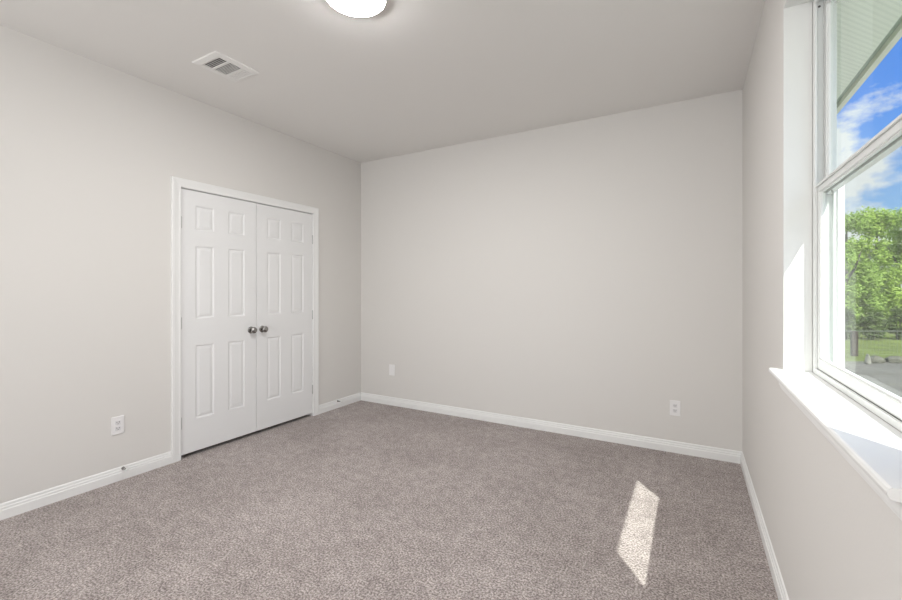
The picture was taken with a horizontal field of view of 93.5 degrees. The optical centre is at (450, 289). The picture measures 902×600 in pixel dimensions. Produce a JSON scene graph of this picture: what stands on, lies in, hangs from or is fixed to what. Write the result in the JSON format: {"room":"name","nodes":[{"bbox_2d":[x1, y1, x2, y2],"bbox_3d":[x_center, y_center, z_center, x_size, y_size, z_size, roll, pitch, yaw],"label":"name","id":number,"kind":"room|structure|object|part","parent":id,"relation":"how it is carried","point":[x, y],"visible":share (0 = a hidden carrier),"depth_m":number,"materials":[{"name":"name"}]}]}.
{"room":"empty bedroom","nodes":[
{"label":"empty bedroom","id":0,"kind":"room"},
{"bbox_2d":[0,25,360,503],"bbox_3d":[-2.984,-0.100,1.610,0.120,2.743,7.895,0,0,30],"label":"wall","id":1,"kind":"structure","parent":0,"point":[91,150],"depth_m":2.77,"materials":[{"name":"white paint"}]},
{"bbox_2d":[0,451,171,520],"bbox_3d":[-3.434,1.228,0.680,0.014,0.088,5.594,0,0,30],"label":"baseboard","id":2,"kind":"structure","parent":1,"relation":"attached to","point":[8,509],"depth_m":2.64,"materials":[{"name":"white paint"}]},
{"bbox_2d":[111,415,123,435],"bbox_3d":[-2.221,0.901,2.825,0.009,0.119,0.074,0,0,30],"label":"power outlet","id":3,"kind":"object","parent":1,"relation":"attached to","point":[117,423],"visible":1,"depth_m":2.82,"materials":[{"name":"white plastic"}]},
{"bbox_2d":[181,188,256,454],"bbox_3d":[-1.861,0.239,3.445,0.095,2.005,0.636,0,0,30],"label":"door","id":4,"kind":"structure","parent":1,"relation":"in","point":[218,233],"depth_m":3.42,"materials":[{"name":"white paint"}]},
{"bbox_3d":[-1.710,0.348,3.668,0.054,0.055,0.055,0,0,30],"label":"knob","id":5,"kind":"part","parent":4,"relation":"part of","materials":[{"name":"silver metal"}]},
{"bbox_2d":[171,176,318,462],"bbox_3d":[-1.757,0.218,3.755,0.138,2.108,1.407,0,0,30],"label":"door frame","id":6,"kind":"structure","parent":1,"relation":"attached to","point":[177,183],"depth_m":3.16,"materials":[{"name":"white paint"}]},
{"bbox_2d":[256,203,312,430],"bbox_3d":[-1.545,0.239,4.002,0.095,2.005,0.636,0,0,30],"label":"door","id":7,"kind":"structure","parent":1,"relation":"in","point":[284,237],"depth_m":3.97,"materials":[{"name":"white paint"}]},
{"bbox_3d":[-1.656,0.348,3.764,0.054,0.055,0.055,0,0,30],"label":"knob","id":8,"kind":"part","parent":7,"relation":"part of","materials":[{"name":"silver metal"}]},
{"bbox_2d":[319,393,360,413],"bbox_3d":[-1.201,1.228,4.616,0.014,0.088,0.638,0,0,30],"label":"baseboard","id":9,"kind":"structure","parent":1,"relation":"attached to","point":[325,407],"depth_m":4.59,"materials":[{"name":"white paint"}]},
{"bbox_2d":[0,0,764,162],"bbox_3d":[-1.606,-1.531,0.828,4.550,0.120,7.895,0,0,30],"label":"ceiling","id":10,"kind":"structure","parent":0,"point":[410,76],"depth_m":2.66,"materials":[{"name":"white paint"}]},
{"bbox_2d":[192,51,259,81],"bbox_3d":[-1.483,-1.466,2.800,0.264,0.010,0.305,0,0,30],"label":"ceiling vent","id":11,"kind":"object","parent":10,"relation":"in","point":[216,62],"visible":1,"depth_m":2.78,"materials":[{"name":"white metal"}]},
{"bbox_2d":[326,0,385,16],"bbox_3d":[-0.474,-1.452,2.099,0.304,0.038,0.304,0,0,30],"label":"ceiling light","id":12,"kind":"object","parent":10,"relation":"in","point":[355,8],"visible":1,"depth_m":2.15,"materials":[{"name":"beige glass"}]},
{"bbox_2d":[0,400,777,599],"bbox_3d":[-1.606,1.332,0.828,4.550,0.120,7.895,0,0,30],"label":"floor","id":13,"kind":"structure","parent":0,"point":[359,500],"depth_m":2.28,"materials":[{"name":"grey carpet"}]},
{"bbox_2d":[361,89,742,451],"bbox_3d":[0.576,-0.100,4.060,3.655,2.743,0.120,0,0,30],"label":"wall","id":14,"kind":"structure","parent":0,"point":[588,273],"depth_m":3.72,"materials":[{"name":"white paint"}]},
{"bbox_2d":[389,364,394,375],"bbox_3d":[-0.654,0.884,4.684,0.074,0.119,0.008,0,0,30],"label":"blank plate","id":15,"kind":"object","parent":14,"relation":"attached to","point":[391,367],"visible":1,"depth_m":4.68,"materials":[{"name":"white plastic"}]},
{"bbox_2d":[361,392,741,463],"bbox_3d":[0.543,1.228,4.001,3.655,0.088,0.014,0,0,30],"label":"baseboard","id":16,"kind":"structure","parent":14,"relation":"attached to","point":[715,453],"depth_m":3.70,"materials":[{"name":"white paint"}]},
{"bbox_2d":[670,400,679,415],"bbox_3d":[1.754,0.924,3.317,0.074,0.119,0.009,0,0,30],"label":"power outlet","id":17,"kind":"object","parent":14,"relation":"attached to","point":[674,405],"visible":1,"depth_m":3.32,"materials":[{"name":"white plastic"}]},
{"bbox_2d":[743,0,901,599],"bbox_3d":[0.310,-0.100,-0.259,0.145,2.743,7.895,0,0,30],"label":"wall","id":18,"kind":"structure","parent":0,"point":[832,536],"depth_m":1.80,"materials":[{"name":"white paint"}]},
{"bbox_2d":[740,452,788,599],"bbox_3d":[0.237,1.228,-0.226,0.014,0.088,7.641,0,0,30],"label":"baseboard","id":19,"kind":"structure","parent":18,"relation":"attached to","point":[777,578],"depth_m":2.07,"materials":[{"name":"white paint"}]},
{"bbox_2d":[769,368,901,502],"bbox_3d":[1.081,0.336,1.202,0.135,0.022,1.241,0,0,30],"label":"window sill","id":20,"kind":"structure","parent":18,"relation":"attached to","point":[873,444],"depth_m":1.00,"materials":[{"name":"white paint"}]},
{"bbox_2d":[779,383,901,520],"bbox_3d":[1.053,0.376,1.218,0.022,0.058,1.218,0,0,30],"label":"trim","id":21,"kind":"structure","parent":18,"relation":"attached to","point":[896,507],"depth_m":0.93,"materials":[{"name":"white paint"}]},
{"bbox_2d":[783,0,901,431],"bbox_3d":[1.137,-0.410,1.167,0.179,1.470,1.176,0,0,30],"label":"window","id":22,"kind":"structure","parent":18,"relation":"in","point":[829,180],"depth_m":1.64,"materials":[{"name":"white plastic"}]},
{"bbox_3d":[1.200,-0.060,1.117,0.022,0.760,1.150,0,0,30],"label":"screen frame","id":23,"kind":"part","parent":22,"relation":"part of","materials":[{"name":"white plastic"}]},
{"bbox_3d":[1.155,-0.052,1.164,0.026,0.708,1.110,0,0,30],"label":"sash","id":24,"kind":"part","parent":22,"relation":"part of","materials":[{"name":"white plastic"}]},
{"bbox_3d":[1.179,-0.745,1.150,0.022,0.752,1.110,0,0,30],"label":"sash","id":25,"kind":"part","parent":22,"relation":"part of","materials":[{"name":"white plastic"}]},
{"bbox_3d":[-0.756,-2.155,2.153,5.160,1.605,15.000,0,0,30],"label":"roof","id":26,"kind":"structure","parent":0,"visible":0},
{"bbox_2d":[837,21,901,113],"bbox_3d":[1.459,-1.258,0.897,0.028,0.190,15.000,0,0,30],"label":"fascia","id":27,"kind":"object","parent":26,"relation":"attached to","point":[896,35],"depth_m":2.21,"materials":[{"name":"paint"}]},
{"bbox_2d":[837,15,901,102],"bbox_3d":[1.437,-1.199,0.909,0.022,0.010,15.000,0,0,30],"label":"channel","id":28,"kind":"object","parent":27,"relation":"attached to","point":[898,22],"depth_m":2.16,"materials":[{"name":"grey"}]},
{"bbox_3d":[1.154,0.072,1.070,0.012,2.800,15.000,0,0,30],"label":"wall","id":29,"kind":"structure","parent":0,"visible":0},
{"bbox_2d":[837,0,901,98],"bbox_3d":[1.293,-1.194,0.991,0.308,0.012,15.000,0,0,30],"label":"soffit","id":30,"kind":"structure","parent":29,"relation":"attached to","point":[862,25],"depth_m":1.93,"materials":[{"name":"white"}]},
{"label":"outside","id":31,"kind":"structure","parent":0,"visible":0},
{"bbox_2d":[845,361,901,397],"bbox_3d":[13.176,1.522,1.653,34.537,0.100,15.383,0,0,-4],"label":"driveway","id":32,"kind":"structure","parent":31,"point":[887,372],"depth_m":7.56,"materials":[{"name":"concrete"}]},
{"bbox_2d":[864,354,870,363],"bbox_3d":[8.287,1.376,8.429,0.093,0.219,0.093,0,0,-23],"label":"edging stone","id":33,"kind":"object","parent":32,"relation":"on","point":[867,360],"visible":0.95,"depth_m":8.40,"materials":[{"name":"stone"}]},
{"bbox_2d":[870,355,885,362],"bbox_3d":[8.633,1.406,8.621,0.396,0.150,0.275,0,0,-37],"label":"edging stone","id":34,"kind":"object","parent":32,"relation":"on","point":[874,359],"visible":0.72,"depth_m":8.53,"materials":[{"name":"stone"}]},
{"bbox_2d":[885,356,901,362],"bbox_3d":[9.077,1.409,8.629,0.367,0.143,0.291,0,0,30],"label":"edging stone","id":35,"kind":"object","parent":32,"relation":"on","point":[892,359],"visible":0.97,"depth_m":8.56,"materials":[{"name":"stone"}]},
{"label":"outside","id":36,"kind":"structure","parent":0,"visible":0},
{"bbox_2d":[845,309,901,360],"bbox_3d":[21.397,1.522,41.243,73.128,0.100,80.600,0,0,30],"label":"lawn","id":37,"kind":"structure","parent":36,"point":[888,345],"depth_m":11.04,"materials":[{"name":"green plant"}]},
{"bbox_2d":[845,306,861,339],"bbox_3d":[11.752,1.000,12.626,0.713,1.053,0.644,0,0,30],"label":"shrub","id":38,"kind":"object","parent":37,"relation":"on","point":[849,316],"visible":0.49,"depth_m":12.49,"materials":[{"name":"green plant"}]},
{"bbox_2d":[845,211,887,323],"bbox_3d":[13.480,-0.559,14.450,1.896,4.268,1.769,0,0,-10],"label":"tree","id":39,"kind":"object","parent":37,"relation":"on","point":[859,297],"visible":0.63,"depth_m":14.09,"materials":[{"name":"green plant"}]},
{"bbox_2d":[855,309,888,339],"bbox_3d":[12.538,1.040,12.592,0.734,0.975,0.762,0,0,30],"label":"shrub","id":40,"kind":"object","parent":37,"relation":"on","point":[872,325],"visible":0.95,"depth_m":12.49,"materials":[{"name":"green plant"}]},
{"bbox_2d":[850,331,897,356],"bbox_3d":[12.236,1.216,9.456,10.472,0.613,0.197,0,0,0],"label":"fence posts","id":41,"kind":"object","parent":37,"relation":"on","point":[853,334],"visible":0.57,"depth_m":9.42,"materials":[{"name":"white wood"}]},
{"bbox_3d":[8.990,1.217,9.450,0.110,0.610,0.110,0,0,30],"label":"post","id":42,"kind":"part","parent":41,"relation":"part of","materials":[{"name":"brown wood"}]},
{"bbox_2d":[848,206,901,324],"bbox_3d":[18.196,-1.044,18.155,2.421,5.238,2.195,0,0,-35],"label":"tree","id":43,"kind":"object","parent":37,"relation":"on","point":[885,220],"visible":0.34,"depth_m":17.94,"materials":[{"name":"green plant"}]},
{"bbox_2d":[871,208,901,323],"bbox_3d":[15.534,-0.652,14.400,1.962,4.454,1.698,0,0,30],"label":"tree","id":44,"kind":"object","parent":37,"relation":"on","point":[892,290],"visible":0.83,"depth_m":14.50,"materials":[{"name":"green plant"}]},
{"bbox_2d":[882,305,901,339],"bbox_3d":[13.317,0.986,12.613,0.694,1.082,0.662,0,0,-30],"label":"shrub","id":45,"kind":"object","parent":37,"relation":"on","point":[893,328],"visible":0.98,"depth_m":12.58,"materials":[{"name":"green plant"}]}
]}

